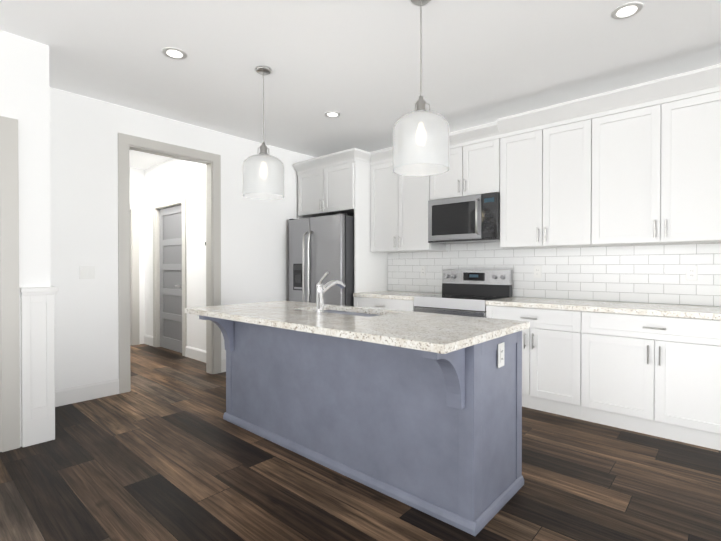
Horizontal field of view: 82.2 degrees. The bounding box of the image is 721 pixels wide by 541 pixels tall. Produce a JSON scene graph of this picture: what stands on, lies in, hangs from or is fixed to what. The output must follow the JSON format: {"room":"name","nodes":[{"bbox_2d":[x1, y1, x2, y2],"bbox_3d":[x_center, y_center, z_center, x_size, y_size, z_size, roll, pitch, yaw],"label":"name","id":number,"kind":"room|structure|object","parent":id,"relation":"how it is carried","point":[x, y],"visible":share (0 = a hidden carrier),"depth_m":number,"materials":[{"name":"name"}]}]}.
{"room":"kitchen","nodes":[
{"label":"kitchen","id":0,"kind":"room"},
{"bbox_2d":[0,30,50,446],"bbox_3d":[-3.802,-0.178,1.602,0.900,2.680,4.060,0,1,42],"label":"wall","id":1,"kind":"structure","parent":0,"point":[24,85],"depth_m":2.73,"materials":[{"name":"paint"}]},
{"bbox_2d":[0,116,19,451],"bbox_3d":[-2.609,0.091,2.342,0.138,2.130,1.030,0,1,42],"label":"door frame","id":2,"kind":"structure","parent":1,"relation":"attached to","point":[9,175],"depth_m":2.64,"materials":[{"name":"grey wood"}]},
{"bbox_2d":[20,286,58,446],"bbox_3d":[-2.430,0.631,3.018,0.829,1.040,0.200,0,1,42],"label":"trim","id":3,"kind":"structure","parent":1,"relation":"attached to","point":[37,365],"depth_m":2.75,"materials":[{"name":"white wood"}]},
{"bbox_2d":[130,167,145,343],"bbox_3d":[-3.763,-0.211,5.942,0.120,2.680,1.170,0,1,42],"label":"wall","id":4,"kind":"structure","parent":0,"point":[135,173],"depth_m":6.31,"materials":[{"name":"paint"}]},
{"bbox_2d":[142,158,205,350],"bbox_3d":[-2.444,-0.209,5.656,2.470,2.680,0.120,0,1,42],"label":"wall","id":5,"kind":"structure","parent":0,"point":[164,180],"depth_m":5.40,"materials":[{"name":"paint"}]},
{"bbox_2d":[144,335,152,345],"bbox_3d":[-3.194,1.057,6.245,0.340,0.140,0.015,0,1,42],"label":"baseboard","id":6,"kind":"structure","parent":5,"relation":"attached to","point":[148,340],"depth_m":6.24,"materials":[{"name":"white wood"}]},
{"bbox_2d":[159,205,181,352],"bbox_3d":[-2.641,0.114,5.828,0.820,2.017,0.158,0,1,42],"label":"hall door","id":7,"kind":"structure","parent":5,"relation":"in","point":[170,231],"depth_m":5.85,"materials":[{"name":"grey wood"}]},
{"bbox_2d":[186,346,205,362],"bbox_3d":[-1.932,1.065,5.120,0.980,0.140,0.015,0,1,42],"label":"baseboard","id":8,"kind":"structure","parent":5,"relation":"attached to","point":[194,353],"depth_m":5.25,"materials":[{"name":"white wood"}]},
{"bbox_2d":[50,87,315,389],"bbox_3d":[-1.604,-0.201,4.653,0.120,2.680,3.420,0,1,42],"label":"wall","id":9,"kind":"structure","parent":0,"point":[84,131],"depth_m":3.77,"materials":[{"name":"paint"}]},
{"bbox_2d":[79,266,94,278],"bbox_3d":[-2.413,0.016,3.647,0.012,0.116,0.116,0,1,42],"label":"switch plate","id":10,"kind":"object","parent":9,"relation":"attached to","point":[86,272],"visible":1,"depth_m":3.65,"materials":[{"name":"white plastic"}]},
{"bbox_2d":[55,378,118,406],"bbox_3d":[-2.468,1.077,3.591,0.015,0.140,0.670,0,1,42],"label":"baseboard","id":11,"kind":"structure","parent":9,"relation":"attached to","point":[75,394],"depth_m":3.64,"materials":[{"name":"white wood"}]},
{"bbox_2d":[118,133,220,393],"bbox_3d":[-1.953,-0.068,4.262,0.156,2.420,1.030,0,1,42],"label":"door frame","id":12,"kind":"structure","parent":9,"relation":"attached to","point":[128,273],"depth_m":4.54,"materials":[{"name":"grey wood"}]},
{"bbox_2d":[221,359,225,372],"bbox_3d":[-1.280,1.067,4.923,0.015,0.140,0.840,0,1,42],"label":"baseboard","id":13,"kind":"structure","parent":9,"relation":"attached to","point":[223,362],"depth_m":4.63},
{"bbox_2d":[0,344,720,540],"bbox_3d":[-1.518,1.190,1.867,11.870,0.060,7.720,0,1,42],"label":"floor","id":14,"kind":"structure","parent":0,"point":[162,450],"depth_m":2.23,"materials":[{"name":"brown wood"}]},
{"bbox_2d":[289,213,353,305],"bbox_3d":[-0.335,0.241,5.207,0.936,1.787,0.847,0,1,42],"label":"refrigerator","id":15,"kind":"object","parent":14,"relation":"on","point":[320,247],"visible":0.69,"depth_m":4.83,"materials":[{"name":"silver metal"}]},
{"bbox_2d":[293,148,387,292],"bbox_3d":[-0.240,-0.123,5.255,1.091,2.515,0.699,0,1,42],"label":"cabinet","id":16,"kind":"object","parent":14,"relation":"on","point":[334,183],"visible":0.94,"depth_m":4.92,"materials":[{"name":"white wood"}]},
{"bbox_2d":[199,317,524,535],"bbox_3d":[-0.158,0.731,2.634,2.095,0.845,0.829,0,1,42],"label":"kitchen island","id":17,"kind":"object","parent":14,"relation":"on","point":[421,411],"depth_m":2.16,"materials":[{"name":"wood"}]},
{"bbox_2d":[185,301,528,352],"bbox_3d":[-0.175,0.292,2.615,2.130,0.035,0.905,0,1,42],"label":"island countertop","id":18,"kind":"structure","parent":17,"relation":"on","point":[427,332],"depth_m":2.16,"materials":[{"name":"white stone"}]},
{"bbox_2d":[315,272,344,313],"bbox_3d":[-0.170,0.140,2.696,0.130,0.266,0.255,0,1,42],"label":"faucet","id":19,"kind":"object","parent":18,"relation":"on","point":[321,289],"visible":1,"depth_m":2.63,"materials":[{"name":"silver metal"}]},
{"bbox_2d":[324,309,376,316],"bbox_3d":[-0.097,0.408,2.831,0.744,0.225,0.384,0,1,42],"label":"sink","id":20,"kind":"object","parent":18,"relation":"in","point":[360,312],"depth_m":3.01,"materials":[{"name":"silver metal"}]},
{"bbox_2d":[498,342,503,367],"bbox_3d":[0.690,0.414,2.022,0.008,0.116,0.072,0,1,42],"label":"outlet","id":21,"kind":"object","parent":17,"relation":"attached to","point":[500,354],"visible":0.98,"depth_m":2.01,"materials":[{"name":"white plastic"}]},
{"bbox_2d":[353,295,413,311],"bbox_3d":[0.441,0.719,4.692,0.826,0.840,0.641,0,1,42],"label":"base cabinet","id":22,"kind":"object","parent":14,"relation":"on","point":[368,301],"depth_m":4.44,"materials":[{"name":"white wood"}]},
{"bbox_2d":[353,291,440,298],"bbox_3d":[0.436,0.279,4.682,0.826,0.040,0.643,0,1,42],"label":"countertop","id":23,"kind":"structure","parent":22,"relation":"on","point":[384,294],"depth_m":4.50,"materials":[{"name":"white stone"}]},
{"bbox_2d":[414,270,511,317],"bbox_3d":[1.006,0.568,4.125,0.757,1.150,0.683,0,1,42],"label":"range","id":24,"kind":"object","parent":14,"relation":"on","point":[468,292],"visible":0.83,"depth_m":4.13,"materials":[{"name":"silver metal"}]},
{"bbox_2d":[486,303,592,421],"bbox_3d":[1.634,0.727,3.629,0.827,0.840,0.641,0,1,42],"label":"base cabinet","id":25,"kind":"object","parent":14,"relation":"on","point":[557,346],"depth_m":3.28,"materials":[{"name":"white wood"}]},
{"bbox_2d":[593,311,720,450],"bbox_3d":[2.241,0.731,3.088,1.040,0.840,0.641,0,1,42],"label":"base cabinet","id":26,"kind":"object","parent":14,"relation":"on","point":[653,369],"depth_m":2.83,"materials":[{"name":"white wood"}]},
{"bbox_2d":[486,297,720,318],"bbox_3d":[2.523,0.293,2.820,3.227,0.040,0.643,0,1,42],"label":"countertop","id":27,"kind":"structure","parent":26,"relation":"on","point":[582,305],"depth_m":3.14,"materials":[{"name":"white stone"}]},
{"bbox_2d":[0,0,720,168],"bbox_3d":[-1.518,-1.560,1.846,11.870,0.080,7.720,0,1,42],"label":"ceiling","id":28,"kind":"structure","parent":0,"point":[355,64],"depth_m":2.95,"materials":[{"name":"paint"}]},
{"bbox_2d":[162,47,186,59],"bbox_3d":[-1.306,-1.524,2.903,0.164,0.008,0.164,0,1,42],"label":"recessed light","id":29,"kind":"object","parent":28,"relation":"in","point":[174,53],"visible":1,"depth_m":2.89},
{"bbox_2d":[243,66,283,199],"bbox_3d":[-0.739,-1.047,3.152,0.310,0.964,0.310,0,1,42],"label":"pendant light","id":30,"kind":"object","parent":28,"relation":"hanging from","point":[263,174],"visible":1,"depth_m":3.04,"materials":[{"name":"glass"}]},
{"bbox_2d":[324,111,340,117],"bbox_3d":[-0.274,-1.532,4.060,0.164,0.008,0.164,0,1,42],"label":"recessed light","id":31,"kind":"object","parent":28,"relation":"in","point":[332,114],"visible":0.98,"depth_m":4.05,"materials":[{"name":"white plastic"}]},
{"bbox_2d":[393,0,448,175],"bbox_3d":[0.336,-1.041,2.299,0.310,0.964,0.310,0,1,42],"label":"pendant light","id":32,"kind":"object","parent":28,"relation":"hanging from","point":[420,140],"visible":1,"depth_m":2.18,"materials":[{"name":"glass"}]},
{"bbox_2d":[610,2,643,19],"bbox_3d":[1.561,-1.520,2.422,0.164,0.008,0.164,0,1,42],"label":"recessed light","id":33,"kind":"object","parent":28,"relation":"in","point":[626,10],"visible":1,"depth_m":2.41,"materials":[{"name":"white plastic"}]},
{"bbox_2d":[370,121,720,306],"bbox_3d":[2.485,-0.192,3.377,7.920,2.680,0.120,0,1,42],"label":"wall","id":34,"kind":"structure","parent":0,"point":[482,125],"depth_m":4.41,"materials":[{"name":"paint"}]},
{"bbox_2d":[370,148,445,251],"bbox_3d":[0.539,-0.800,4.791,0.826,1.154,0.345,0,1,42],"label":"upper cabinet","id":35,"kind":"object","parent":34,"relation":"attached to","point":[398,203],"depth_m":4.68,"materials":[{"name":"white wood"}]},
{"bbox_2d":[430,124,501,199],"bbox_3d":[1.135,-1.058,4.257,0.763,0.630,0.345,0,1,42],"label":"upper cabinet","id":36,"kind":"object","parent":34,"relation":"attached to","point":[475,154],"depth_m":4.06,"materials":[{"name":"white wood"}]},
{"bbox_2d":[428,192,499,243],"bbox_3d":[1.101,-0.515,4.224,0.757,0.445,0.430,0,1,42],"label":"over-the-range microwave","id":37,"kind":"object","parent":36,"relation":"attached to","point":[466,219],"visible":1,"depth_m":4.08,"materials":[{"name":"silver metal"}]},
{"bbox_2d":[498,96,601,248],"bbox_3d":[1.731,-0.806,3.728,0.828,1.182,0.345,0,1,42],"label":"upper cabinet","id":38,"kind":"object","parent":34,"relation":"attached to","point":[551,194],"depth_m":3.56,"materials":[{"name":"white wood"}]},
{"bbox_2d":[388,242,720,305],"bbox_3d":[2.138,-0.003,3.601,4.803,0.700,0.008,0,1,42],"label":"tile backsplash","id":39,"kind":"structure","parent":34,"relation":"attached to","point":[656,273],"depth_m":3.69,"materials":[{"name":"white tile"}]},
{"bbox_2d":[421,266,425,275],"bbox_3d":[0.734,0.007,4.842,0.070,0.116,0.008,0,1,42],"label":"electrical outlet","id":40,"kind":"object","parent":39,"relation":"attached to","point":[423,270],"visible":1,"depth_m":4.83,"materials":[{"name":"white plastic"}]},
{"bbox_2d":[534,266,540,277],"bbox_3d":[1.705,0.014,3.977,0.070,0.116,0.008,0,1,42],"label":"electrical outlet","id":41,"kind":"object","parent":39,"relation":"attached to","point":[537,271],"visible":1,"depth_m":3.97,"materials":[{"name":"white plastic"}]},
{"bbox_2d":[686,266,697,280],"bbox_3d":[2.570,0.020,3.204,0.070,0.116,0.008,0,1,42],"label":"electrical outlet","id":42,"kind":"object","parent":39,"relation":"attached to","point":[691,273],"visible":1,"depth_m":3.20,"materials":[{"name":"white plastic"}]},
{"bbox_2d":[602,64,720,245],"bbox_3d":[2.339,-0.802,3.186,1.040,1.182,0.345,0,1,42],"label":"upper cabinet","id":43,"kind":"object","parent":34,"relation":"attached to","point":[638,164],"depth_m":3.04,"materials":[{"name":"white wood"}]}
]}

